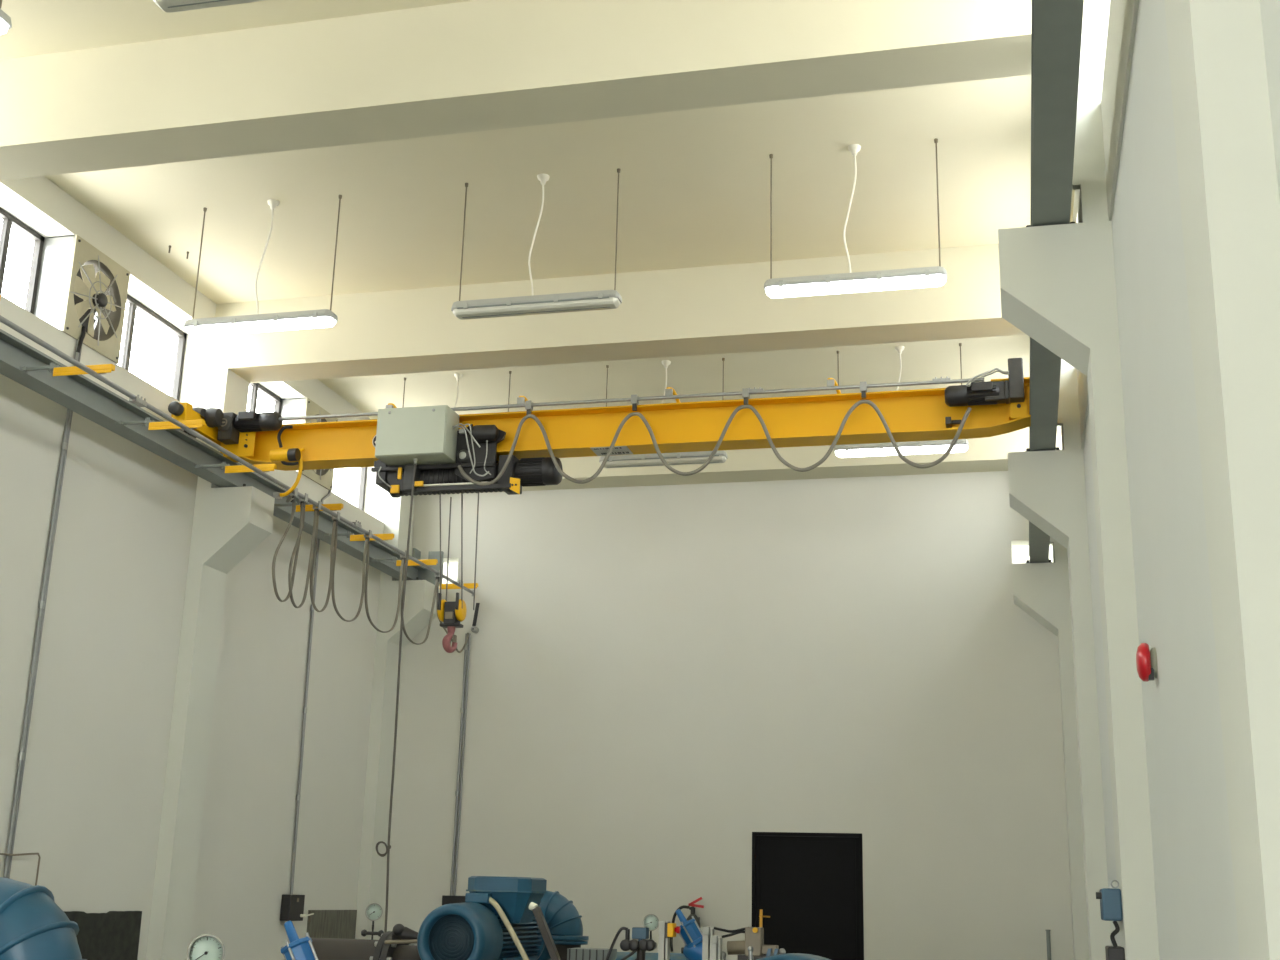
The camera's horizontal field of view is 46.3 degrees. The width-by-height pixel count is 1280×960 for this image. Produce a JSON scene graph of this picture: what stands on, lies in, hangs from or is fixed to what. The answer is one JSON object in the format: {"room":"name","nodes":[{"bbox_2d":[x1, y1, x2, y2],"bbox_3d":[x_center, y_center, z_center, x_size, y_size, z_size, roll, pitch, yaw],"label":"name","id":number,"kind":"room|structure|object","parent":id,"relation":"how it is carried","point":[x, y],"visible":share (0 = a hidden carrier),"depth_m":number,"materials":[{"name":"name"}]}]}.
{"room":"pump room","nodes":[
{"label":"pump room","id":0,"kind":"room"},
{"bbox_2d":[0,176,386,959],"bbox_3d":[-7.111,-0.381,9.085,0.465,7.727,26.970,-2,-16,14],"label":"wall","id":1,"kind":"structure","parent":0,"point":[93,783],"depth_m":15.71,"materials":[{"name":"beige paint"}]},
{"bbox_2d":[0,207,44,313],"bbox_3d":[-6.177,-2.172,13.791,0.070,1.015,1.961,-2,-16,14],"label":"window","id":2,"kind":"structure","parent":1,"relation":"in","point":[9,220],"depth_m":14.59,"materials":[{"name":"white metal"}]},
{"bbox_2d":[3,340,82,878],"bbox_3d":[-5.582,1.692,13.845,0.049,6.355,0.109,-2,-16,14],"label":"conduit","id":3,"kind":"object","parent":1,"relation":"attached to","point":[42,603],"visible":0.7,"depth_m":13.87,"materials":[{"name":"grey metal"}]},
{"bbox_2d":[34,235,129,363],"bbox_3d":[-5.599,-1.797,15.087,0.465,1.015,0.938,-2,-16,14],"label":"exhaust fan","id":4,"kind":"object","parent":1,"relation":"attached to","point":[79,285],"visible":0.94,"depth_m":14.88,"materials":[{"name":"metal"}]},
{"bbox_2d":[76,326,85,352],"bbox_3d":[-5.487,-1.379,14.718,0.068,0.289,0.089,-2,-16,14],"label":"cable","id":5,"kind":"object","parent":4,"relation":"attached to","point":[83,331],"visible":1,"depth_m":14.68,"materials":[{"name":"black rubber"}]},
{"bbox_2d":[121,294,186,400],"bbox_3d":[-5.504,-1.430,16.399,0.070,1.015,1.752,-2,-16,14],"label":"window","id":6,"kind":"structure","parent":1,"relation":"in","point":[133,303],"depth_m":16.72,"materials":[{"name":"white metal"}]},
{"bbox_2d":[249,383,281,413],"bbox_3d":[-4.943,-0.812,18.569,0.070,1.015,1.844,-2,-16,14],"label":"window","id":7,"kind":"structure","parent":1,"relation":"in","point":[256,387],"depth_m":19.06,"materials":[{"name":"white metal"}]},
{"bbox_2d":[280,894,313,920],"bbox_3d":[-4.216,5.269,18.453,0.211,0.310,0.497,-2,-16,14],"label":"switch box","id":8,"kind":"object","parent":1,"relation":"attached to","point":[292,906],"visible":0.99,"depth_m":18.29,"materials":[{"name":"black paint"}]},
{"bbox_2d":[280,398,337,490],"bbox_3d":[-4.380,-0.454,19.808,0.465,1.015,0.930,-2,-16,14],"label":"exhaust fan","id":9,"kind":"object","parent":1,"relation":"attached to","point":[292,407],"visible":0.16,"depth_m":19.53,"materials":[{"name":"metal"}]},
{"bbox_2d":[290,490,330,893],"bbox_3d":[-4.228,2.610,19.191,0.053,5.202,0.262,-2,-16,14],"label":"conduit","id":10,"kind":"object","parent":1,"relation":"attached to","point":[312,609],"visible":0.85,"depth_m":19.00,"materials":[{"name":"grey metal"}]},
{"bbox_2d":[306,910,356,938],"bbox_3d":[-4.022,6.092,19.472,0.031,0.969,1.410,-2,-16,14],"label":"board","id":11,"kind":"object","parent":1,"relation":"attached to","point":[341,924],"visible":0.56,"depth_m":19.52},
{"bbox_2d":[331,467,366,510],"bbox_3d":[-4.280,-0.082,21.137,0.070,1.015,1.798,-2,-16,14],"label":"window","id":12,"kind":"structure","parent":1,"relation":"in","point":[363,469],"depth_m":21.93,"materials":[{"name":"white metal"}]},
{"bbox_2d":[0,0,1074,418],"bbox_3d":[-2.162,-4.459,8.967,10.462,0.310,27.900,-2,-16,14],"label":"ceiling","id":13,"kind":"structure","parent":0,"point":[694,184],"depth_m":14.58,"materials":[{"name":"beige paint"}]},
{"bbox_2d":[0,0,11,34],"bbox_3d":[-4.733,-3.446,9.753,1.573,1.347,0.220,-2,-16,14],"label":"lamp","id":14,"kind":"object","parent":13,"relation":"hanging from","point":[5,20],"visible":1,"depth_m":9.42,"materials":[{"name":"grey plastic"}]},
{"bbox_2d":[0,18,8,34],"bbox_3d":[-4.748,-2.824,9.584,1.548,0.056,0.180,-2,-16,14],"label":"diffuser","id":15,"kind":"object","parent":14,"relation":"attached to","point":[4,22],"depth_m":9.42,"materials":[{"name":"white plastic"}]},
{"bbox_2d":[153,0,264,12],"bbox_3d":[-2.169,-3.554,9.121,1.604,1.351,0.220,-2,-16,14],"label":"lamp","id":16,"kind":"object","parent":13,"relation":"hanging from","point":[169,6],"visible":1,"depth_m":9.08,"materials":[{"name":"grey plastic"}]},
{"bbox_2d":[184,195,341,336],"bbox_3d":[-3.635,-2.087,14.546,1.566,1.347,0.220,-2,-16,14],"label":"lamp","id":17,"kind":"object","parent":13,"relation":"hanging from","point":[322,318],"visible":1,"depth_m":14.34,"materials":[{"name":"grey plastic"}]},
{"bbox_2d":[185,316,335,336],"bbox_3d":[-3.650,-1.464,14.377,1.541,0.056,0.180,-2,-16,14],"label":"diffuser","id":18,"kind":"object","parent":17,"relation":"attached to","point":[256,324],"depth_m":14.32,"materials":[{"name":"white plastic"}]},
{"bbox_2d":[402,377,405,407],"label":"lamp","id":19,"kind":"object","parent":13,"relation":"hanging from","point":[404,377],"depth_m":19.64,"materials":[{"name":"grey metal"}]},
{"bbox_2d":[454,373,462,407],"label":"lamp","id":20,"kind":"object","parent":13,"relation":"hanging from","point":[457,376],"depth_m":19.47,"materials":[{"name":"grey plastic"}]},
{"bbox_2d":[508,371,511,411],"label":"lamp","id":21,"kind":"object","parent":13,"relation":"hanging from","point":[510,372],"depth_m":19.28,"materials":[{"name":"grey metal"}]},
{"bbox_2d":[451,168,621,319],"bbox_3d":[-0.940,-2.191,13.879,1.604,1.369,0.220,-2,-16,14],"label":"lamp","id":22,"kind":"object","parent":13,"relation":"hanging from","point":[602,299],"visible":1,"depth_m":13.67,"materials":[{"name":"grey plastic"}]},
{"bbox_2d":[453,296,620,319],"bbox_3d":[-0.957,-1.562,13.702,1.579,0.063,0.194,-2,-16,14],"label":"diffuser","id":23,"kind":"object","parent":22,"relation":"attached to","point":[551,304],"depth_m":13.65,"materials":[{"name":"grey paint"}]},
{"bbox_2d":[599,358,727,467],"bbox_3d":[0.297,-0.838,18.671,1.604,1.351,0.220,-2,-16,14],"label":"lamp","id":24,"kind":"object","parent":13,"relation":"hanging from","point":[700,457],"visible":0.69,"depth_m":18.46,"materials":[{"name":"grey plastic"}]},
{"bbox_2d":[600,455,726,467],"bbox_3d":[0.280,-0.218,18.496,1.579,0.063,0.194,-2,-16,14],"label":"diffuser","id":25,"kind":"object","parent":24,"relation":"attached to","point":[620,461],"depth_m":18.46,"materials":[{"name":"grey paint"}]},
{"bbox_2d":[764,138,946,297],"bbox_3d":[1.879,-2.310,13.185,1.573,1.373,0.220,-2,-16,14],"label":"lamp","id":26,"kind":"object","parent":13,"relation":"hanging from","point":[936,276],"visible":1,"depth_m":12.98,"materials":[{"name":"grey plastic"}]},
{"bbox_2d":[765,274,945,297],"bbox_3d":[1.864,-1.674,13.013,1.548,0.056,0.180,-2,-16,14],"label":"diffuser","id":27,"kind":"object","parent":26,"relation":"attached to","point":[864,282],"depth_m":12.96,"materials":[{"name":"white plastic"}]},
{"bbox_2d":[834,343,968,457],"bbox_3d":[3.117,-0.960,17.977,1.573,1.347,0.220,-2,-16,14],"label":"lamp","id":28,"kind":"object","parent":13,"relation":"hanging from","point":[961,445],"visible":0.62,"depth_m":17.77,"materials":[{"name":"grey plastic"}]},
{"bbox_2d":[835,444,967,457],"bbox_3d":[3.102,-0.337,17.809,1.548,0.056,0.180,-2,-16,14],"label":"diffuser","id":29,"kind":"object","parent":28,"relation":"attached to","point":[862,450],"depth_m":17.77,"materials":[{"name":"white plastic"}]},
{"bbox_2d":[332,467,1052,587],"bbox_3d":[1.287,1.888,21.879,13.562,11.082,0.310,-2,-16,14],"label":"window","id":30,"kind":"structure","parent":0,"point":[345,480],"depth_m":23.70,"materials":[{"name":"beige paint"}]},
{"bbox_2d":[384,471,1073,959],"bbox_3d":[1.031,3.038,20.638,10.462,7.727,0.341,-2,-16,14],"label":"wall","id":31,"kind":"structure","parent":0,"point":[662,678],"depth_m":20.40,"materials":[{"name":"beige paint"}]},
{"bbox_2d":[442,895,464,904],"bbox_3d":[-2.526,5.769,20.547,0.372,0.132,0.093,-2,-16,14],"label":"junction box","id":32,"kind":"object","parent":31,"relation":"attached to","point":[446,899],"visible":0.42,"depth_m":20.52,"materials":[{"name":"black paint"}]},
{"bbox_2d":[450,633,470,895],"bbox_3d":[-2.526,3.974,21.078,0.101,3.658,0.062,-2,-16,14],"label":"conduit","id":33,"kind":"object","parent":31,"relation":"attached to","point":[463,711],"visible":0.98,"depth_m":21.04,"materials":[{"name":"grey metal"}]},
{"bbox_2d":[471,603,479,632],"bbox_3d":[-2.361,1.985,21.546,0.113,0.427,0.128,-2,-16,14],"label":"anchor","id":34,"kind":"object","parent":31,"relation":"attached to","point":[474,629],"visible":1,"depth_m":21.51,"materials":[{"name":"black paint"}]},
{"bbox_2d":[471,626,478,632],"bbox_3d":[-2.375,2.147,21.505,0.093,0.093,0.124,-2,-16,14],"label":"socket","id":35,"kind":"object","parent":34,"relation":"attached to","point":[474,629],"depth_m":21.46,"materials":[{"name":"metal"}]},
{"bbox_2d":[670,897,703,951],"bbox_3d":[0.633,5.837,19.584,0.438,0.756,0.333,-2,-16,14],"label":"fire extinguisher","id":36,"kind":"object","parent":31,"relation":"attached to","point":[692,904],"visible":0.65,"depth_m":19.53,"materials":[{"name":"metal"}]},
{"bbox_2d":[752,832,863,959],"bbox_3d":[2.174,5.657,19.449,1.452,2.100,0.246,-2,-16,14],"label":"door","id":37,"kind":"structure","parent":31,"relation":"in","point":[807,888],"depth_m":19.51,"materials":[{"name":"black paint"}]},
{"bbox_2d":[1072,0,1279,959],"bbox_3d":[2.589,-0.796,6.698,0.465,7.727,26.970,-2,-16,14],"label":"wall","id":38,"kind":"structure","parent":0,"point":[1195,894],"depth_m":6.96,"materials":[{"name":"grey paint"}]},
{"bbox_2d":[1077,370,1088,448],"bbox_3d":[3.728,-1.326,12.432,0.019,0.852,4.650,-2,-16,14],"label":"trim","id":39,"kind":"structure","parent":38,"relation":"attached to","point":[1081,378],"depth_m":13.91,"materials":[{"name":"white paint"}]},
{"bbox_2d":[1101,0,1138,220],"bbox_3d":[2.446,-2.738,7.470,0.019,0.852,4.929,-2,-16,14],"label":"trim","id":40,"kind":"structure","parent":38,"relation":"attached to","point":[1122,13],"depth_m":8.69,"materials":[{"name":"beige paint"}]},
{"bbox_2d":[1136,643,1157,681],"bbox_3d":[2.671,0.961,7.904,0.096,0.205,0.205,-2,-16,14],"label":"fire alarm","id":41,"kind":"object","parent":38,"relation":"attached to","point":[1146,659],"visible":1,"depth_m":7.83,"materials":[{"name":"red plastic"}]},
{"bbox_3d":[-2.359,3.244,6.826,10.462,0.232,27.900,-2,-16,14],"label":"floor","id":42,"kind":"structure","parent":0,"visible":0},
{"bbox_2d":[0,853,40,884],"bbox_3d":[-5.608,4.019,13.128,0.019,1.489,0.845,-2,-16,14],"label":"pipe","id":43,"kind":"object","parent":42,"relation":"on","point":[7,854],"visible":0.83,"depth_m":13.61,"materials":[{"name":"beige metal"}]},
{"bbox_2d":[0,877,86,959],"bbox_3d":[-2.909,2.381,6.550,1.081,1.255,0.537,-2,-16,14],"label":"pipe elbow","id":44,"kind":"object","parent":42,"relation":"on","point":[33,926],"visible":1,"depth_m":6.49,"materials":[{"name":"blue paint"}]},
{"bbox_2d":[64,911,141,959],"bbox_3d":[-5.298,4.685,14.531,0.031,0.971,1.488,-2,-16,14],"label":"board","id":45,"kind":"object","parent":42,"relation":"on","point":[111,935],"visible":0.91,"depth_m":14.76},
{"bbox_2d":[187,934,224,959],"bbox_3d":[-2.077,2.674,7.077,0.197,1.014,0.185,13,-19,-35],"label":"pressure gauge","id":46,"kind":"object","parent":42,"relation":"on","point":[205,946],"visible":1,"depth_m":7.20,"materials":[{"name":"metal"}]},
{"bbox_2d":[146,368,274,959],"bbox_3d":[-4.614,2.126,16.378,0.690,6.924,0.527,-2,-16,14],"label":"concrete column","id":47,"kind":"structure","parent":42,"relation":"on","point":[229,523],"depth_m":16.33,"materials":[{"name":"beige paint"}]},
{"bbox_2d":[209,244,1026,382],"bbox_3d":[-0.229,-1.779,16.356,9.532,0.803,0.527,-2,-16,14],"label":"concrete beam","id":48,"kind":"structure","parent":47,"relation":"on","point":[720,309],"depth_m":16.09,"materials":[{"name":"beige paint"}]},
{"bbox_2d":[281,921,317,959],"bbox_3d":[-1.750,2.893,7.931,0.365,1.067,0.365,15,-20,-40],"label":"valve actuator","id":49,"kind":"object","parent":42,"relation":"on","point":[302,948],"visible":1,"depth_m":8.01,"materials":[{"name":"blue paint"}]},
{"bbox_2d":[310,924,420,959],"bbox_3d":[-1.960,3.780,11.031,1.384,1.006,0.574,-2,-16,14],"label":"pipe","id":50,"kind":"object","parent":42,"relation":"on","point":[396,944],"visible":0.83,"depth_m":10.99,"materials":[{"name":"grey metal"}]},
{"bbox_2d":[361,903,383,939],"bbox_3d":[-1.993,3.300,11.198,0.170,0.264,0.099,3,-16,-7],"label":"pressure gauge","id":51,"kind":"object","parent":50,"relation":"on","point":[373,912],"visible":0.99,"depth_m":11.20,"materials":[{"name":"metal"}]},
{"bbox_2d":[355,492,439,939],"bbox_3d":[-3.379,3.486,21.160,0.690,6.924,0.574,-2,-16,14],"label":"concrete column","id":52,"kind":"structure","parent":42,"relation":"on","point":[419,594],"depth_m":21.14,"materials":[{"name":"beige paint"}]},
{"bbox_2d":[417,426,1061,495],"bbox_3d":[1.006,-0.418,21.138,9.532,0.803,0.574,-2,-16,14],"label":"concrete beam","id":53,"kind":"structure","parent":52,"relation":"on","point":[987,454],"depth_m":20.61,"materials":[{"name":"beige paint"}]},
{"bbox_2d":[417,876,560,959],"bbox_3d":[-0.835,3.526,10.654,1.226,1.348,1.889,-2,-16,14],"label":"motor","id":54,"kind":"object","parent":42,"relation":"on","point":[500,918],"visible":1,"depth_m":10.16,"materials":[{"name":"blue paint"}]},
{"bbox_2d":[429,914,473,959],"bbox_3d":[-1.248,3.074,9.996,0.381,0.381,0.023,-2,-16,14],"label":"fan grille","id":55,"kind":"object","parent":54,"relation":"attached to","point":[451,937],"depth_m":10.00,"materials":[{"name":"blue metal"}]},
{"bbox_2d":[538,890,588,959],"bbox_3d":[-0.837,4.080,12.505,0.817,1.274,0.364,-2,-16,14],"label":"pump","id":56,"kind":"object","parent":42,"relation":"on","point":[563,920],"visible":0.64,"depth_m":12.46,"materials":[{"name":"blue paint"}]},
{"bbox_2d":[567,947,616,959],"bbox_3d":[-0.383,4.054,11.557,0.315,0.838,0.326,-2,-16,14],"label":"block","id":57,"kind":"object","parent":42,"relation":"on","point":[578,953],"visible":1,"depth_m":11.53,"materials":[{"name":"grey paint"}]},
{"bbox_2d":[605,927,656,959],"bbox_3d":[-0.056,3.694,10.583,0.423,1.027,0.163,-2,-16,14],"label":"valve manifold","id":58,"kind":"object","parent":42,"relation":"on","point":[641,945],"visible":1,"depth_m":10.64,"materials":[{"name":"black paint"}]},
{"bbox_2d":[643,914,658,938],"bbox_3d":[0.078,3.253,10.787,0.119,0.248,0.074,1,-16,1],"label":"pressure gauge","id":59,"kind":"object","parent":58,"relation":"attached to","point":[651,921],"visible":0.92,"depth_m":10.79,"materials":[{"name":"glass"}]},
{"bbox_2d":[616,952,687,959],"bbox_3d":[0.141,4.130,11.741,0.868,0.816,0.744,-2,-16,14],"label":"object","id":60,"kind":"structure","parent":42,"relation":"on","point":[648,956],"depth_m":11.73,"materials":[{"name":"blue paint"}]},
{"bbox_2d":[658,921,669,959],"bbox_3d":[0.158,3.577,10.241,0.064,1.078,0.078,-2,-16,14],"label":"post","id":61,"kind":"object","parent":42,"relation":"on","point":[664,943],"visible":0.75,"depth_m":10.32,"materials":[{"name":"metal"}]},
{"bbox_2d":[665,922,680,937],"bbox_3d":[0.226,3.096,10.298,0.096,0.102,0.101,-2,-16,14],"label":"emergency stop button","id":62,"kind":"object","parent":61,"relation":"attached to","point":[671,929],"visible":1,"depth_m":10.26,"materials":[{"name":"yellow plastic"}]},
{"bbox_2d":[676,909,702,959],"bbox_3d":[0.430,3.696,10.793,0.386,1.158,0.372,-2,-16,14],"label":"valve actuator","id":63,"kind":"object","parent":42,"relation":"on","point":[691,934],"visible":0.75,"depth_m":10.86,"materials":[{"name":"blue paint"}]},
{"bbox_2d":[702,926,713,959],"bbox_3d":[0.453,3.571,10.142,0.066,1.053,0.124,-2,-16,14],"label":"post","id":64,"kind":"object","parent":42,"relation":"on","point":[707,932],"visible":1,"depth_m":10.23,"materials":[{"name":"metal"}]},
{"bbox_2d":[710,935,721,959],"bbox_3d":[0.499,3.552,9.969,0.065,0.999,0.124,-2,-16,14],"label":"post","id":65,"kind":"object","parent":42,"relation":"on","point":[716,943],"visible":1,"depth_m":10.06,"materials":[{"name":"metal"}]},
{"bbox_2d":[714,927,785,959],"bbox_3d":[0.788,3.642,10.369,0.583,1.053,0.152,-2,-16,14],"label":"valve","id":66,"kind":"object","parent":42,"relation":"on","point":[753,947],"visible":0.89,"depth_m":10.45,"materials":[{"name":"beige metal"}]},
{"bbox_2d":[757,953,829,959],"bbox_3d":[0.934,3.539,9.030,1.302,1.302,0.434,-2,-16,14],"label":"pump","id":67,"kind":"object","parent":42,"relation":"on","point":[789,956],"depth_m":9.04,"materials":[{"name":"blue paint"}]},
{"bbox_2d":[1045,930,1050,959],"bbox_3d":[5.054,6.050,18.477,0.061,0.965,0.061,-2,-16,14],"label":"pipe stub","id":68,"kind":"object","parent":42,"relation":"on","point":[1048,941],"visible":1,"depth_m":18.54,"materials":[{"name":"paint"}]},
{"bbox_2d":[1012,537,1088,959],"bbox_3d":[5.189,3.120,19.051,0.713,6.924,0.574,-2,-16,14],"label":"concrete column","id":69,"kind":"structure","parent":42,"relation":"on","point":[1041,590],"depth_m":18.91,"materials":[{"name":"beige paint"}]},
{"bbox_2d":[1008,359,1111,959],"bbox_3d":[3.954,1.759,14.269,0.713,6.924,0.527,-2,-16,14],"label":"concrete column","id":70,"kind":"structure","parent":42,"relation":"on","point":[1047,488],"depth_m":14.22,"materials":[{"name":"beige paint"}]},
{"bbox_2d":[998,27,1159,959],"bbox_3d":[2.706,0.385,9.437,0.713,6.924,0.527,-2,-16,14],"label":"concrete column","id":71,"kind":"structure","parent":42,"relation":"on","point":[1058,282],"depth_m":9.41,"materials":[{"name":"beige paint"}]},
{"bbox_2d":[1025,0,1083,562],"bbox_3d":[2.102,-2.553,7.572,0.341,0.535,26.815,-2,-16,14],"label":"beam","id":72,"kind":"structure","parent":71,"relation":"on","point":[1056,33],"depth_m":8.78,"materials":[{"name":"grey paint"}]},
{"bbox_2d":[1096,880,1122,920],"bbox_3d":[2.761,2.480,8.843,0.139,0.231,0.310,-2,-16,14],"label":"switch","id":73,"kind":"object","parent":71,"relation":"attached to","point":[1110,898],"visible":1,"depth_m":8.69,"materials":[{"name":"blue paint"}]},
{"bbox_2d":[1110,921,1119,946],"bbox_3d":[2.749,2.627,8.672,0.055,0.152,0.024,-2,-16,14],"label":"cable","id":74,"kind":"object","parent":73,"relation":"attached to","point":[1117,928],"visible":1,"depth_m":8.66,"materials":[{"name":"black rubber"}]},
{"bbox_2d":[1105,946,1124,959],"bbox_3d":[2.772,2.925,8.714,0.093,0.406,0.310,-2,-16,14],"label":"box","id":75,"kind":"object","parent":71,"relation":"attached to","point":[1112,953],"visible":0.94,"depth_m":8.62,"materials":[{"name":"black paint"}]},
{"bbox_2d":[1164,0,1279,959],"bbox_3d":[1.391,-1.064,4.344,0.713,6.924,0.527,-2,-16,14],"label":"concrete column","id":76,"kind":"structure","parent":42,"relation":"on","point":[1230,204],"depth_m":3.87,"materials":[{"name":"beige paint"}]},
{"bbox_3d":[-5.862,0.751,11.545,0.690,6.924,0.527,-2,-16,14],"label":"concrete column","id":77,"kind":"structure","parent":42,"relation":"on","visible":0},
{"bbox_2d":[0,329,443,585],"bbox_3d":[-6.316,-2.193,9.644,0.558,0.535,26.815,-2,-16,14],"label":"beam","id":78,"kind":"structure","parent":77,"relation":"on","point":[79,394],"depth_m":15.41,"materials":[{"name":"grey metal"}]},
{"bbox_2d":[0,295,477,595],"bbox_3d":[-4.522,-0.414,14.806,0.930,0.248,15.012,-2,-16,14],"label":"track","id":79,"kind":"object","parent":78,"relation":"attached to","point":[79,368],"visible":0.91,"depth_m":14.57,"materials":[{"name":"grey metal"}]},
{"bbox_2d":[289,488,297,502],"bbox_3d":[-3.792,0.164,16.375,0.074,0.158,0.062,-2,-16,14],"label":"trolley","id":80,"kind":"object","parent":79,"relation":"hanging from","point":[295,494],"visible":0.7,"depth_m":16.36,"materials":[{"name":"metal"}]},
{"bbox_2d":[299,493,307,507],"bbox_3d":[-3.732,0.230,16.606,0.074,0.158,0.062,-2,-16,14],"label":"trolley","id":81,"kind":"object","parent":79,"relation":"hanging from","point":[305,500],"visible":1,"depth_m":16.59,"materials":[{"name":"metal"}]},
{"bbox_2d":[313,501,321,515],"bbox_3d":[-3.650,0.321,16.925,0.074,0.158,0.062,-2,-16,14],"label":"trolley","id":82,"kind":"object","parent":79,"relation":"hanging from","point":[319,502],"visible":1,"depth_m":16.91,"materials":[{"name":"metal"}]},
{"bbox_2d":[332,512,339,525],"bbox_3d":[-3.530,0.453,17.388,0.074,0.158,0.062,-2,-16,14],"label":"trolley","id":83,"kind":"object","parent":79,"relation":"hanging from","point":[338,513],"visible":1,"depth_m":17.37,"materials":[{"name":"metal"}]},
{"bbox_2d":[272,495,437,644],"bbox_3d":[-3.259,1.266,18.038,0.190,1.184,4.651,-2,-16,14],"label":"cable","id":84,"kind":"object","parent":83,"relation":"hanging from","point":[295,552],"visible":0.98,"depth_m":17.11,"materials":[{"name":"grey rubber"}]},
{"bbox_2d":[364,530,371,542],"bbox_3d":[-3.314,0.691,18.227,0.074,0.158,0.062,-2,-16,14],"label":"trolley","id":85,"kind":"object","parent":79,"relation":"hanging from","point":[370,531],"visible":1,"depth_m":18.21,"materials":[{"name":"metal"}]},
{"bbox_2d":[400,550,406,562],"bbox_3d":[-3.041,0.992,19.283,0.074,0.158,0.062,-2,-16,14],"label":"trolley","id":86,"kind":"object","parent":79,"relation":"hanging from","point":[401,555],"visible":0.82,"depth_m":19.26,"materials":[{"name":"metal"}]},
{"bbox_2d":[434,570,439,581],"bbox_3d":[-2.753,1.309,20.397,0.074,0.158,0.062,-2,-16,14],"label":"trolley","id":87,"kind":"object","parent":79,"relation":"hanging from","point":[435,575],"visible":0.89,"depth_m":20.37,"materials":[{"name":"metal"}]},
{"bbox_2d":[436,582,468,652],"bbox_3d":[-2.613,1.944,20.918,0.068,0.837,1.375,-2,-16,14],"label":"cable","id":88,"kind":"object","parent":87,"relation":"hanging from","point":[445,629],"visible":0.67,"depth_m":20.63,"materials":[{"name":"grey rubber"}]},
{"bbox_2d":[168,358,1030,498],"bbox_3d":[-0.449,-0.398,15.539,9.103,1.044,2.108,-2,-16,14],"label":"crane","id":89,"kind":"object","parent":78,"relation":"on","point":[999,406],"visible":0.79,"depth_m":15.27,"materials":[{"name":"yellow paint"}]},
{"bbox_2d":[371,405,562,609],"bbox_3d":[-1.852,0.298,15.479,2.010,2.040,0.760,-2,-16,14],"label":"trolley","id":90,"kind":"object","parent":89,"relation":"hanging from","point":[429,437],"visible":0.98,"depth_m":15.50,"materials":[{"name":"grey metal"}]},
{"bbox_2d":[376,463,415,932],"bbox_3d":[-2.423,2.171,14.793,0.166,4.894,0.127,6,-16,-15],"label":"cable","id":91,"kind":"object","parent":90,"relation":"hanging from","point":[388,846],"visible":0.94,"depth_m":14.72,"materials":[{"name":"black rubber"}]},
{"bbox_2d":[437,593,466,652],"bbox_3d":[-1.939,1.474,15.342,0.251,0.596,0.265,-2,-16,14],"label":"hook block","id":92,"kind":"object","parent":90,"relation":"hanging from","point":[451,614],"visible":1,"depth_m":15.30,"materials":[{"name":"yellow paint"}]},
{"bbox_2d":[525,400,532,414],"bbox_3d":[-1.148,-0.736,15.516,0.062,0.158,0.074,-2,-16,14],"label":"trolley","id":93,"kind":"object","parent":89,"relation":"hanging from","point":[528,407],"visible":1,"depth_m":15.49,"materials":[{"name":"metal"}]},
{"bbox_2d":[457,400,971,484],"bbox_3d":[0.644,-0.387,14.942,5.223,0.771,0.045,-2,-16,14],"label":"cable","id":94,"kind":"object","parent":93,"relation":"hanging from","point":[869,402],"visible":1,"depth_m":14.90,"materials":[{"name":"grey rubber"}]},
{"bbox_2d":[631,394,638,410],"bbox_3d":[-0.053,-0.782,15.247,0.062,0.158,0.074,-2,-16,14],"label":"trolley","id":95,"kind":"object","parent":89,"relation":"hanging from","point":[634,402],"visible":1,"depth_m":15.22,"materials":[{"name":"metal"}]},
{"bbox_2d":[742,388,749,404],"bbox_3d":[1.060,-0.830,14.973,0.062,0.158,0.074,-2,-16,14],"label":"trolley","id":96,"kind":"object","parent":89,"relation":"hanging from","point":[745,391],"visible":1,"depth_m":14.95,"materials":[{"name":"metal"}]},
{"bbox_2d":[860,381,866,398],"bbox_3d":[2.193,-0.878,14.694,0.062,0.158,0.074,-2,-16,14],"label":"trolley","id":97,"kind":"object","parent":89,"relation":"hanging from","point":[863,388],"visible":1,"depth_m":14.67,"materials":[{"name":"metal"}]},
{"bbox_2d":[945,417,960,427],"bbox_3d":[3.047,-0.561,14.561,0.147,0.073,0.146,-2,-16,14],"label":"switch","id":98,"kind":"object","parent":89,"relation":"attached to","point":[950,422],"depth_m":14.59,"materials":[{"name":"grey metal"}]},
{"bbox_2d":[0,0,1098,179],"bbox_3d":[-1.477,-3.154,11.524,9.532,0.803,0.527,-2,-16,14],"label":"concrete beam","id":99,"kind":"structure","parent":77,"relation":"on","point":[476,65],"depth_m":11.26,"materials":[{"name":"beige paint"}]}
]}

